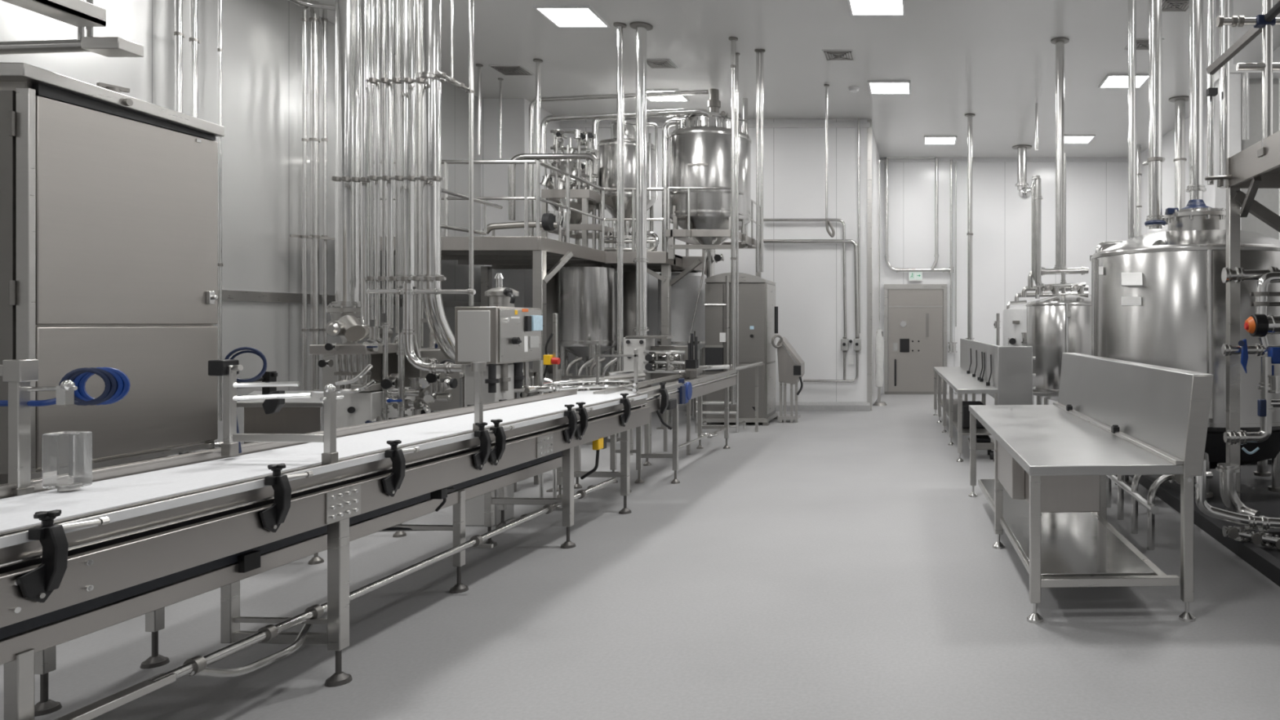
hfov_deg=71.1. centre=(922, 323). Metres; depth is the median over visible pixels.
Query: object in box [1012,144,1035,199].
pipe
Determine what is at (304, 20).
pipe
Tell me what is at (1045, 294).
pipe
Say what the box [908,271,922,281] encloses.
exit sign
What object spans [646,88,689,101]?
recessed light
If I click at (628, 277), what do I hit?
tank
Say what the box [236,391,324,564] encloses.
table
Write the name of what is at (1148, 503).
pipes
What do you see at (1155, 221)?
pipe
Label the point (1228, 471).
pipe
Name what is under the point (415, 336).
drain pipe
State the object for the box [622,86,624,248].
pipe
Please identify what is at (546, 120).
pipe
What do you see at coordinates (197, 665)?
pipe
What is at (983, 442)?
trolley
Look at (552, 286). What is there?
tank
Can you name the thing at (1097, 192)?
wall
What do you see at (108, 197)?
tall cabinet
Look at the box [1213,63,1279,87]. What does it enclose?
pipe
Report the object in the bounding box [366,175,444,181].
rail
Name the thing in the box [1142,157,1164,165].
clamp arm
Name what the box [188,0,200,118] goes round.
pipe
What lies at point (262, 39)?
wall
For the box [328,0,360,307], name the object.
riser pipe
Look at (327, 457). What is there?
socket
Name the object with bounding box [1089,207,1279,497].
tank
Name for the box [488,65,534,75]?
ceiling vent
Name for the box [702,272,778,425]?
enclosure
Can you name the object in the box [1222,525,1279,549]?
pipe fitting
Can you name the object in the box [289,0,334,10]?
ceiling pipe
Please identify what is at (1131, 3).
pipe
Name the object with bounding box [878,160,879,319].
pipe
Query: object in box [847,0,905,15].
recessed light
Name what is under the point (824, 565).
floor
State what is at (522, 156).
pipe
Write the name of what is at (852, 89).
smoke detector
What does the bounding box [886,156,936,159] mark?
pipe
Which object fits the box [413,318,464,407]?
valve skid
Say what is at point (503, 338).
control box
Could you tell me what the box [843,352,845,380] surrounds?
pipe
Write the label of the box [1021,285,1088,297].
pipe
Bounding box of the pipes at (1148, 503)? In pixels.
[1106,471,1213,550]
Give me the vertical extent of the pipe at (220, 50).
4.750 m
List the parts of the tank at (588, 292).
leg, leg, leg, leg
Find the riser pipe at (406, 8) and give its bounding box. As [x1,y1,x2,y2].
[395,0,417,287]
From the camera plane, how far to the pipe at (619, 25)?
10.42 m
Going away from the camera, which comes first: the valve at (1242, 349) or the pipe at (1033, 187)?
the valve at (1242, 349)
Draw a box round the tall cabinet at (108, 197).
[0,62,224,484]
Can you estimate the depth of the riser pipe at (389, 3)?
8.08 m
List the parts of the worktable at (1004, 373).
leg, leg, leg, leg, leg, leg, leg, panel, leg, leg, plate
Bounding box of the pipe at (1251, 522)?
[1195,459,1279,531]
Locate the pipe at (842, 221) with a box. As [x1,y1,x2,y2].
[763,218,846,337]
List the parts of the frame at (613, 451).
leg, leg, frame, leg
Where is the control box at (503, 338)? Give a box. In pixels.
[454,306,542,525]
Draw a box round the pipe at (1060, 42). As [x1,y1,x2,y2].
[1050,36,1069,269]
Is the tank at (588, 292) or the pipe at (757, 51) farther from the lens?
the tank at (588, 292)
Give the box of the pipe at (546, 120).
[540,107,711,167]
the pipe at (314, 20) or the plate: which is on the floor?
the plate
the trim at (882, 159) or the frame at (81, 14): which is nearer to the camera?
the frame at (81, 14)
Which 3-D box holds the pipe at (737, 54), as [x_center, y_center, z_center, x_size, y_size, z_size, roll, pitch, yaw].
[-2.565,-1.528,11.574,0.076,4.444,0.076,0,0,0]
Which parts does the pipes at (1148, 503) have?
hand knob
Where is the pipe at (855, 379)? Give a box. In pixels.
[803,352,858,382]
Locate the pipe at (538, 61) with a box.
[533,58,542,160]
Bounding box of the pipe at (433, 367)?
[400,283,465,373]
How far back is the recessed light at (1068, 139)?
16.87 m
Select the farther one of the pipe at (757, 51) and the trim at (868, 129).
the trim at (868, 129)
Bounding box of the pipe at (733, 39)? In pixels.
[728,36,737,404]
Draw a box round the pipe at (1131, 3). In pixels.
[1128,0,1136,239]
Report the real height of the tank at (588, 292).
2.480 m
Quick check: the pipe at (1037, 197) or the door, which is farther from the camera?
the door
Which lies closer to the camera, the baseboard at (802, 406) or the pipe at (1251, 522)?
the pipe at (1251, 522)
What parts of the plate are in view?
leg, rail, rim rail, arm, plate, cross arm, stop post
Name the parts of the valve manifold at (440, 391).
lever, hand knob, lever, hand knob, hand knob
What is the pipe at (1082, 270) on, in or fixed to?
on the tank at (1058, 325)
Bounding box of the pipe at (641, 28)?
[629,21,653,335]
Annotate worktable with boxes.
[933,338,1035,462]
[968,352,1213,623]
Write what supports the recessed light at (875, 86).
in the ceiling
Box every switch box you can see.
[840,337,848,352]
[853,337,861,352]
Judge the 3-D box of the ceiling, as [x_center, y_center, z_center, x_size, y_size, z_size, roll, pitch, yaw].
[-1.260,-3.850,7.200,12.800,0.200,24.000,0,0,0]
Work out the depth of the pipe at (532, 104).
12.87 m
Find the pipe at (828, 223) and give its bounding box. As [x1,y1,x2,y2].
[823,84,835,237]
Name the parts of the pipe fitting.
hand knob, hand knob, hand knob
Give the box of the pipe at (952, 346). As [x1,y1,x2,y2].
[947,160,957,352]
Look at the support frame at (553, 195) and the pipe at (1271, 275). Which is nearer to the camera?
the pipe at (1271, 275)
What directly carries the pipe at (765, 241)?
attached to the wall at (808, 277)
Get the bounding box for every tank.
[546,269,568,393]
[557,263,617,391]
[596,120,657,249]
[614,271,645,407]
[657,272,706,419]
[666,88,751,342]
[1003,300,1034,404]
[1026,282,1091,404]
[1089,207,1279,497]
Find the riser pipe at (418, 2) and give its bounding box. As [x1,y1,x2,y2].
[416,0,421,349]
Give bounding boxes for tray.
[1,0,106,26]
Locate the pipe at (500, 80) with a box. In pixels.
[497,78,503,159]
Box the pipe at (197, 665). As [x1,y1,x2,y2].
[55,476,616,719]
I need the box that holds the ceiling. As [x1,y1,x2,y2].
[288,0,1279,157]
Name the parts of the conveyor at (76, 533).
cross arm, sensor post, sensor plate, mount plate, knob, knob, sensor post, leg, mount plate, cross arm, knob, cross arm, guide rail, guide rail, support rod, frame, sensor post, leg, splice plate, mount plate, knob, mount plate, sensor post, knob, leg, mount plate, knob, splice plate, mount plate, leg, knob, mount plate, knob, mount plate, knob, leg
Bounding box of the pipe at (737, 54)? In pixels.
[735,52,740,373]
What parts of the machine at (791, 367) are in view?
leg, leg, leg, leg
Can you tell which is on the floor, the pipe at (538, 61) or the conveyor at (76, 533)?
the conveyor at (76, 533)
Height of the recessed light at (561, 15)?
0.030 m
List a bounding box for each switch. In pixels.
[511,337,521,344]
[592,436,603,449]
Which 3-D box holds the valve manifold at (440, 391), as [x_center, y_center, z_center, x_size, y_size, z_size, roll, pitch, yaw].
[-4.984,0.933,8.165,0.797,1.334,1.744,0,0,-29]
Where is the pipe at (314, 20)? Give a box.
[309,0,321,391]
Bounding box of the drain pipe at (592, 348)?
[586,344,596,384]
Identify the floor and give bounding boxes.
[0,394,1279,719]
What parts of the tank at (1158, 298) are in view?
leg, leg, leg, leg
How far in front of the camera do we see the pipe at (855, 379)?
15.20 m
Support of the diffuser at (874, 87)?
attached to the recessed light at (875, 86)
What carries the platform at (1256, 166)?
on the floor
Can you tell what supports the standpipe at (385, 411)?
attached to the valve manifold at (440, 391)
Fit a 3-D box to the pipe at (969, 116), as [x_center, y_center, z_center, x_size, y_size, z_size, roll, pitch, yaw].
[0.862,-1.656,14.996,0.189,4.188,0.242,0,0,0]
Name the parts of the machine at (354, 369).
hand knob, hand knob, plate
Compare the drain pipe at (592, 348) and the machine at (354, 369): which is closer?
the machine at (354, 369)
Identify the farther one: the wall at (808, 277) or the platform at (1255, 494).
the wall at (808, 277)
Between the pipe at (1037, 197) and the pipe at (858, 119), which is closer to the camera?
the pipe at (1037, 197)
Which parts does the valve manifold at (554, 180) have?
leg, hand knob, leg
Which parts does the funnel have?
sight glass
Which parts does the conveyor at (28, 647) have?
leg, leg, leg, tie rod, leg, leg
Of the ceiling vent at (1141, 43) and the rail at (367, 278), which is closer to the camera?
the rail at (367, 278)
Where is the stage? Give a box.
[665,186,761,416]
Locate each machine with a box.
[309,326,415,537]
[623,333,707,455]
[771,306,804,422]
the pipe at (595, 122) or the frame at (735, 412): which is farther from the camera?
the pipe at (595, 122)
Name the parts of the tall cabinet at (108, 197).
panel, corner post, rail, door, door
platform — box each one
[369,160,702,429]
[1128,458,1279,586]
[1204,0,1279,510]
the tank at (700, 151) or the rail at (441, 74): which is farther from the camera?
the tank at (700, 151)
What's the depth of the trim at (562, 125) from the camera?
15.25 m
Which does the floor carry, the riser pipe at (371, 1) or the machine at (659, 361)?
the machine at (659, 361)
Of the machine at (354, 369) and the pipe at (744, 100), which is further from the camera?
the pipe at (744, 100)
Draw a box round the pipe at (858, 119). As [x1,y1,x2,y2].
[857,118,860,333]
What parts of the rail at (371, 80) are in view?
rail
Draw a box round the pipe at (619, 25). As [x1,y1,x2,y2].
[613,22,626,371]
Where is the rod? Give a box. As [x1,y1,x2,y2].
[450,0,453,77]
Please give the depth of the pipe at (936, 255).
18.76 m
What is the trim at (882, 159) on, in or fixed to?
attached to the wall at (1097, 192)
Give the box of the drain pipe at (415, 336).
[413,293,421,357]
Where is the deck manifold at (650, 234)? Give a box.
[604,221,659,251]
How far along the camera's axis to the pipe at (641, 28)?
10.43 m
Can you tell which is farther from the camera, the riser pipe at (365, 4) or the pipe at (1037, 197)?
the pipe at (1037, 197)
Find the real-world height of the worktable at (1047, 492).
1.325 m
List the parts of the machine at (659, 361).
leg, hand knob, hand knob, leg, rail, plate, leg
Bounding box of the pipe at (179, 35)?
[173,0,185,113]
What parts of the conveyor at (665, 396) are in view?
leg, guide rail, knob, drive motor, leg, guide rail, frame, support rod, tie rod, leg, leg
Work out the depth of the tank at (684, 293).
13.77 m
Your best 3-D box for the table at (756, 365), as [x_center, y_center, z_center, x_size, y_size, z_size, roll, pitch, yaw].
[-2.755,1.076,10.922,0.554,1.048,3.399,0,0,19]
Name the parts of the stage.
rail post, rail post, handrail, edge frame, rail post, rail, rail post, rail post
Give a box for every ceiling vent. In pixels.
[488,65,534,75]
[646,58,677,68]
[822,49,854,60]
[1124,38,1164,49]
[1161,0,1188,11]
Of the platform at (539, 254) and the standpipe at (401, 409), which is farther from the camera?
the platform at (539, 254)
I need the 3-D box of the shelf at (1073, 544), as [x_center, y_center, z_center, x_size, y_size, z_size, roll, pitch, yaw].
[0.901,1.385,5.975,0.660,0.020,2.780,0,0,-2]
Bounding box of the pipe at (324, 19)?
[321,8,328,424]
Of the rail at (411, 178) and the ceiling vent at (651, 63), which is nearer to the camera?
the rail at (411, 178)
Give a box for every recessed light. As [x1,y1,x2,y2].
[533,4,610,27]
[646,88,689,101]
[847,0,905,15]
[867,80,911,93]
[924,135,956,144]
[1064,134,1095,143]
[1098,73,1148,88]
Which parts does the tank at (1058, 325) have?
leg, leg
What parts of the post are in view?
plate, post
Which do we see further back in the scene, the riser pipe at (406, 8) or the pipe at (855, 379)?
the pipe at (855, 379)
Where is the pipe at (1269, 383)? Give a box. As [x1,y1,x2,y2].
[1223,356,1279,454]
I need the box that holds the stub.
[1035,102,1038,150]
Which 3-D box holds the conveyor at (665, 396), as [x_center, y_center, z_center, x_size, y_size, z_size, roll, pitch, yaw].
[-2.625,1.075,9.035,0.530,1.050,3.730,0,0,0]
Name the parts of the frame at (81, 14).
hanger rod, hanger rod, plate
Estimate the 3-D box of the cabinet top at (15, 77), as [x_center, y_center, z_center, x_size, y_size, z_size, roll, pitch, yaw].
[-5.367,-1.233,4.622,2.065,0.135,1.165,0,0,0]
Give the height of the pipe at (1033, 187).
1.460 m
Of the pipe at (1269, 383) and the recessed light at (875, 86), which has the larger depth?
the recessed light at (875, 86)
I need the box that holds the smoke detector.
[848,86,859,92]
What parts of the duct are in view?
ceiling leg, panel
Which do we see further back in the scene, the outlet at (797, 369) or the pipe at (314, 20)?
the outlet at (797, 369)
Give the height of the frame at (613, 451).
0.900 m
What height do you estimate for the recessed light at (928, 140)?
0.030 m
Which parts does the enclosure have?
window door, rail, post, frame, rounded lid, door, door, panel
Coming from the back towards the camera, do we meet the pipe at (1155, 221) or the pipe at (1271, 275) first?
the pipe at (1155, 221)
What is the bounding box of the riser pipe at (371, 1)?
[370,0,373,319]
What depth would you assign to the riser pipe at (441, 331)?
8.13 m
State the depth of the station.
16.24 m
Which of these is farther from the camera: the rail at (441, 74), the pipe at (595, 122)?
the pipe at (595, 122)
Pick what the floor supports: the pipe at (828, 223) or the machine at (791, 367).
the machine at (791, 367)
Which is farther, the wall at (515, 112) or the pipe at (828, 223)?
the wall at (515, 112)
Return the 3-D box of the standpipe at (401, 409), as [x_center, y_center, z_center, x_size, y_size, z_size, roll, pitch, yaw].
[-4.745,0.671,7.600,0.084,1.159,0.078,0,0,0]
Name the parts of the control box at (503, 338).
door, door, stand post, label plate, connector plate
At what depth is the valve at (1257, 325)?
6.05 m
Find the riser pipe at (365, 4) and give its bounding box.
[360,0,369,325]
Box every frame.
[0,0,143,57]
[514,360,565,497]
[540,189,626,247]
[573,385,651,488]
[695,364,746,432]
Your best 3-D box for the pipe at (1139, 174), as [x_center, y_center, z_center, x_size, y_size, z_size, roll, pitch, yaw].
[4.550,-2.120,17.524,0.125,3.260,0.172,0,0,0]
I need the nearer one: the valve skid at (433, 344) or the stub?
the valve skid at (433, 344)
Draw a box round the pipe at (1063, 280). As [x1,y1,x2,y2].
[1060,271,1066,293]
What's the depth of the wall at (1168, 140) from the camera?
16.20 m
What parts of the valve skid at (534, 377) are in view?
frame post, frame post, frame post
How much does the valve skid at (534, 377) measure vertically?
1.157 m
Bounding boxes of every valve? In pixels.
[1221,338,1279,373]
[1244,314,1279,354]
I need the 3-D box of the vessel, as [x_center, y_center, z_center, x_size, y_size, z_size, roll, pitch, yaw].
[-3.878,0.563,7.835,0.534,2.074,0.290,0,0,32]
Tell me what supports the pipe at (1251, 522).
attached to the pipe fitting
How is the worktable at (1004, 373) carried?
on the floor
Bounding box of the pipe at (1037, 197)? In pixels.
[1031,175,1047,291]
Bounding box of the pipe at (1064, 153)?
[1064,152,1066,266]
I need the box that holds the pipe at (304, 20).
[302,0,308,391]
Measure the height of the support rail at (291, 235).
0.030 m
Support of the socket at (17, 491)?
attached to the conveyor at (76, 533)
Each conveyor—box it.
[0,346,651,687]
[0,450,562,719]
[593,368,736,484]
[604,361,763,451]
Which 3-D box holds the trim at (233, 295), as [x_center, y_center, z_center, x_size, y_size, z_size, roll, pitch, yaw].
[-7.343,-0.295,10.550,0.035,0.110,6.700,0,0,0]
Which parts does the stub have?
stem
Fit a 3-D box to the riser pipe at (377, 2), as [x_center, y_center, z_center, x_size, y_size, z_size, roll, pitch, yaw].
[-5.294,-1.852,8.100,0.046,3.795,0.047,0,0,0]
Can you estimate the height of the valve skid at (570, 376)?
0.935 m
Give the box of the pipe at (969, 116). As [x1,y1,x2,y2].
[964,113,975,340]
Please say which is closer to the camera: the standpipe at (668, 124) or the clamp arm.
the clamp arm
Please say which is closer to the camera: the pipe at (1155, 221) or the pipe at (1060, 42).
the pipe at (1155, 221)
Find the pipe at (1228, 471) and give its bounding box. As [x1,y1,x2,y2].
[1215,462,1260,516]
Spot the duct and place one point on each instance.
(1245, 86)
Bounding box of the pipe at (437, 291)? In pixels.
[366,288,475,295]
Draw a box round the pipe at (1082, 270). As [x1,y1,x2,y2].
[1027,266,1088,288]
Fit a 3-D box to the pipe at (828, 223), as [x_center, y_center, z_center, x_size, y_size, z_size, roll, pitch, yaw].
[-1.454,-2.550,13.100,0.173,2.401,0.084,0,0,0]
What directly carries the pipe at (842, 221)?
attached to the switch box at (844, 341)
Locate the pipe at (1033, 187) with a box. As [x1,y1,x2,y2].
[1031,186,1060,289]
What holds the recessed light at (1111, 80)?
in the ceiling
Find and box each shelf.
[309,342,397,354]
[980,479,1155,577]
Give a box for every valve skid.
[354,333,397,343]
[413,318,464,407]
[514,368,561,484]
[561,373,627,439]
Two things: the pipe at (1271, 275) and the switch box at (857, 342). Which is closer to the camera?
the pipe at (1271, 275)
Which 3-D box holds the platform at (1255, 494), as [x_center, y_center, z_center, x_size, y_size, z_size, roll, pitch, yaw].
[3.385,1.545,6.400,2.430,0.110,5.600,0,0,0]
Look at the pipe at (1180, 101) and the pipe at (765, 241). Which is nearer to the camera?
the pipe at (1180, 101)
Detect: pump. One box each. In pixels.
[482,197,570,241]
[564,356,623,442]
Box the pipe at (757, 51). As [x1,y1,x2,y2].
[754,48,759,271]
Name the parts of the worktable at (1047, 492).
leg, leg, leg, shelf frame, leg, panel, leg, plate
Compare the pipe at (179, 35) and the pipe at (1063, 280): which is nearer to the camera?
the pipe at (179, 35)
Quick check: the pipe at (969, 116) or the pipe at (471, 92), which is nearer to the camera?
the pipe at (471, 92)
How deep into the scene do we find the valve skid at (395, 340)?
8.43 m
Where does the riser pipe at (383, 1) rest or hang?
hanging from the ceiling
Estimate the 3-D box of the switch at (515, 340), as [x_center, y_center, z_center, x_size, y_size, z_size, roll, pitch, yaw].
[-3.264,0.140,6.714,0.048,0.058,0.063,0,0,0]
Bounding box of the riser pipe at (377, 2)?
[374,0,380,326]
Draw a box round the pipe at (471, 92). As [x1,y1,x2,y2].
[468,0,474,306]
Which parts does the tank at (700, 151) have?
hand knob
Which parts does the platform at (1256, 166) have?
hanger post, hanger post, post, rail, handrail, rail post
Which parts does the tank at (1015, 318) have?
hand knob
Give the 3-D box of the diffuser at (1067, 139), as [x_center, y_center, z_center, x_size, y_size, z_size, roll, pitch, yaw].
[3.120,-3.738,16.900,0.600,0.020,0.600,0,0,0]
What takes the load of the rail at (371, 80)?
attached to the riser pipe at (389, 3)
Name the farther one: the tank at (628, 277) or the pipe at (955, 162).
the pipe at (955, 162)
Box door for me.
[884,284,946,394]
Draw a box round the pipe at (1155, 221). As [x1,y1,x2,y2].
[1144,0,1166,230]
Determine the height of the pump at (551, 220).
0.703 m
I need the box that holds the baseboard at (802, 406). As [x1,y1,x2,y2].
[657,401,870,411]
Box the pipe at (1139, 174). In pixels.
[1136,144,1142,235]
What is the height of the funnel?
0.405 m
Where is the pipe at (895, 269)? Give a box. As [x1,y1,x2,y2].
[884,158,951,272]
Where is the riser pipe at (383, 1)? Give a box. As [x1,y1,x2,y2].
[382,0,385,313]
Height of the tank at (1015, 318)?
1.993 m
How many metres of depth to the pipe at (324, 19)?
9.86 m
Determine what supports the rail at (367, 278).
attached to the riser pipe at (389, 3)
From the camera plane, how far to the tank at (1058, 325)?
11.14 m
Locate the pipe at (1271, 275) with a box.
[1221,266,1279,315]
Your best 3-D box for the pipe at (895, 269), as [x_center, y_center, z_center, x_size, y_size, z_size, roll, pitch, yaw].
[-0.089,-2.431,18.810,1.533,2.571,0.116,0,0,0]
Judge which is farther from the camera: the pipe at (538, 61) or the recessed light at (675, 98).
the recessed light at (675, 98)
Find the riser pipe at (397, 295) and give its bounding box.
[395,0,399,333]
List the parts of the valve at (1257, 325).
stem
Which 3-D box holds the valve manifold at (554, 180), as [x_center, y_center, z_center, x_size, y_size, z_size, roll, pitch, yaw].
[-5.340,-2.026,12.810,0.841,1.933,1.304,0,0,-11]
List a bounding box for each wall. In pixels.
[0,0,480,456]
[480,98,560,398]
[560,119,879,406]
[880,161,1128,394]
[1141,46,1279,239]
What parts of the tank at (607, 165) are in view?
leg, leg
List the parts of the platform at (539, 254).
rail post, rail, rail, rail post, rail, handrail, rail post, rail post, rail post, rail post, rail post, rail post, rail post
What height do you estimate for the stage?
3.628 m
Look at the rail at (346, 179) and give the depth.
7.98 m
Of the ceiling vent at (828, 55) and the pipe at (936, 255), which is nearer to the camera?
the ceiling vent at (828, 55)
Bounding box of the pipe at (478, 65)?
[475,63,483,155]
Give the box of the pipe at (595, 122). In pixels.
[591,118,617,163]
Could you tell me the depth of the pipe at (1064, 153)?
11.58 m
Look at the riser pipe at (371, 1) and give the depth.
8.24 m
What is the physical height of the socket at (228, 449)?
0.060 m
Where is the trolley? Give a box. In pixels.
[968,435,994,459]
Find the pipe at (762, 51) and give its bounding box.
[759,48,764,271]
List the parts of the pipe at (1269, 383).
lever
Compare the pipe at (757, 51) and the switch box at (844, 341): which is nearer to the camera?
the pipe at (757, 51)
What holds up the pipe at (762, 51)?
hanging from the ceiling
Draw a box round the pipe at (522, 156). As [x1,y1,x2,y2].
[508,153,598,220]
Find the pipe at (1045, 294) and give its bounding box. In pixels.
[1014,291,1088,301]
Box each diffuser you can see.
[538,8,605,26]
[646,91,685,100]
[870,83,908,93]
[925,137,955,143]
[1064,136,1093,142]
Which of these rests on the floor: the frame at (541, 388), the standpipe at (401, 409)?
the frame at (541, 388)
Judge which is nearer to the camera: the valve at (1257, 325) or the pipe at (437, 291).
the valve at (1257, 325)
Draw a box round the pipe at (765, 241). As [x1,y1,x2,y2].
[763,239,859,338]
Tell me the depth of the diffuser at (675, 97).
13.81 m
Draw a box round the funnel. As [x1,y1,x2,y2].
[325,305,369,343]
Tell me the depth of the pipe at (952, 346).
18.79 m
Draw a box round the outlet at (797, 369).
[793,365,800,375]
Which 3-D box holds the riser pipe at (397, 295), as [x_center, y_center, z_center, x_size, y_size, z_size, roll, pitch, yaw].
[-5.257,-1.825,8.350,0.034,3.850,0.035,0,0,0]
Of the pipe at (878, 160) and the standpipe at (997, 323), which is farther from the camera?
the pipe at (878, 160)
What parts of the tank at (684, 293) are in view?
leg, leg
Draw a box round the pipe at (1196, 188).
[1181,0,1212,208]
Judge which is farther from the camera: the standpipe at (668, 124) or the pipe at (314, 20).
the standpipe at (668, 124)
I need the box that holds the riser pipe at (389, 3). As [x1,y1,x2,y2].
[386,0,393,328]
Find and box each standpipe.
[381,322,389,420]
[396,333,406,417]
[662,118,684,252]
[993,313,1000,345]
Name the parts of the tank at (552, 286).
leg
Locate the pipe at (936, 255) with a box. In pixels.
[930,158,939,270]
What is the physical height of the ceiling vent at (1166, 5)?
0.030 m
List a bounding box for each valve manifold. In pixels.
[364,348,459,423]
[540,128,599,248]
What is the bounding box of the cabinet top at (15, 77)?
[0,62,224,136]
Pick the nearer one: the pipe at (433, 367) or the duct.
the pipe at (433, 367)
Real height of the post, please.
1.695 m
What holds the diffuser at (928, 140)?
attached to the recessed light at (928, 140)
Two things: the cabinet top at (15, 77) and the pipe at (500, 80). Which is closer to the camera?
the cabinet top at (15, 77)
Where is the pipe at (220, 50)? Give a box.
[217,0,223,421]
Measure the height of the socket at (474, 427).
0.060 m
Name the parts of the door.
pull handle, knob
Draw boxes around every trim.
[222,289,480,307]
[560,122,870,128]
[866,120,871,410]
[880,157,1128,161]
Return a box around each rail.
[289,234,334,239]
[330,176,371,182]
[364,276,446,280]
[366,77,427,84]
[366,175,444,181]
[434,69,475,93]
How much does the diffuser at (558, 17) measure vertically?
0.020 m
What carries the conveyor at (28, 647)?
on the floor
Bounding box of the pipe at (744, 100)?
[742,97,747,248]
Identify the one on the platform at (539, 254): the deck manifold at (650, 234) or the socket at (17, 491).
the deck manifold at (650, 234)
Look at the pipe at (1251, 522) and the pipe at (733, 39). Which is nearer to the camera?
the pipe at (1251, 522)
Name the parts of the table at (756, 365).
post, rail, rail, post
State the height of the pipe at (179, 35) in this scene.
4.750 m
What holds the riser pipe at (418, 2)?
attached to the ceiling
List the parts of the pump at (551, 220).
foot post, motor, foot post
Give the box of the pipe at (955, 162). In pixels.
[955,161,956,326]
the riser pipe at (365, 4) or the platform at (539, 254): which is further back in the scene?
the platform at (539, 254)
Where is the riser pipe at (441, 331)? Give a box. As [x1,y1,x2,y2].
[417,0,454,361]
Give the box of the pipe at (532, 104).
[528,89,708,236]
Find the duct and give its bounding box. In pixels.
[1213,0,1279,239]
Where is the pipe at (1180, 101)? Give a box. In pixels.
[1168,95,1188,209]
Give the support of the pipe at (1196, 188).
on the tank at (1158, 298)
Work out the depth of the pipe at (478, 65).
12.06 m
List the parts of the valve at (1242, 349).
blue lever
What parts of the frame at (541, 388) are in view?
post, post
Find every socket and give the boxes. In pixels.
[12,485,34,497]
[221,442,238,456]
[321,451,338,463]
[472,423,479,431]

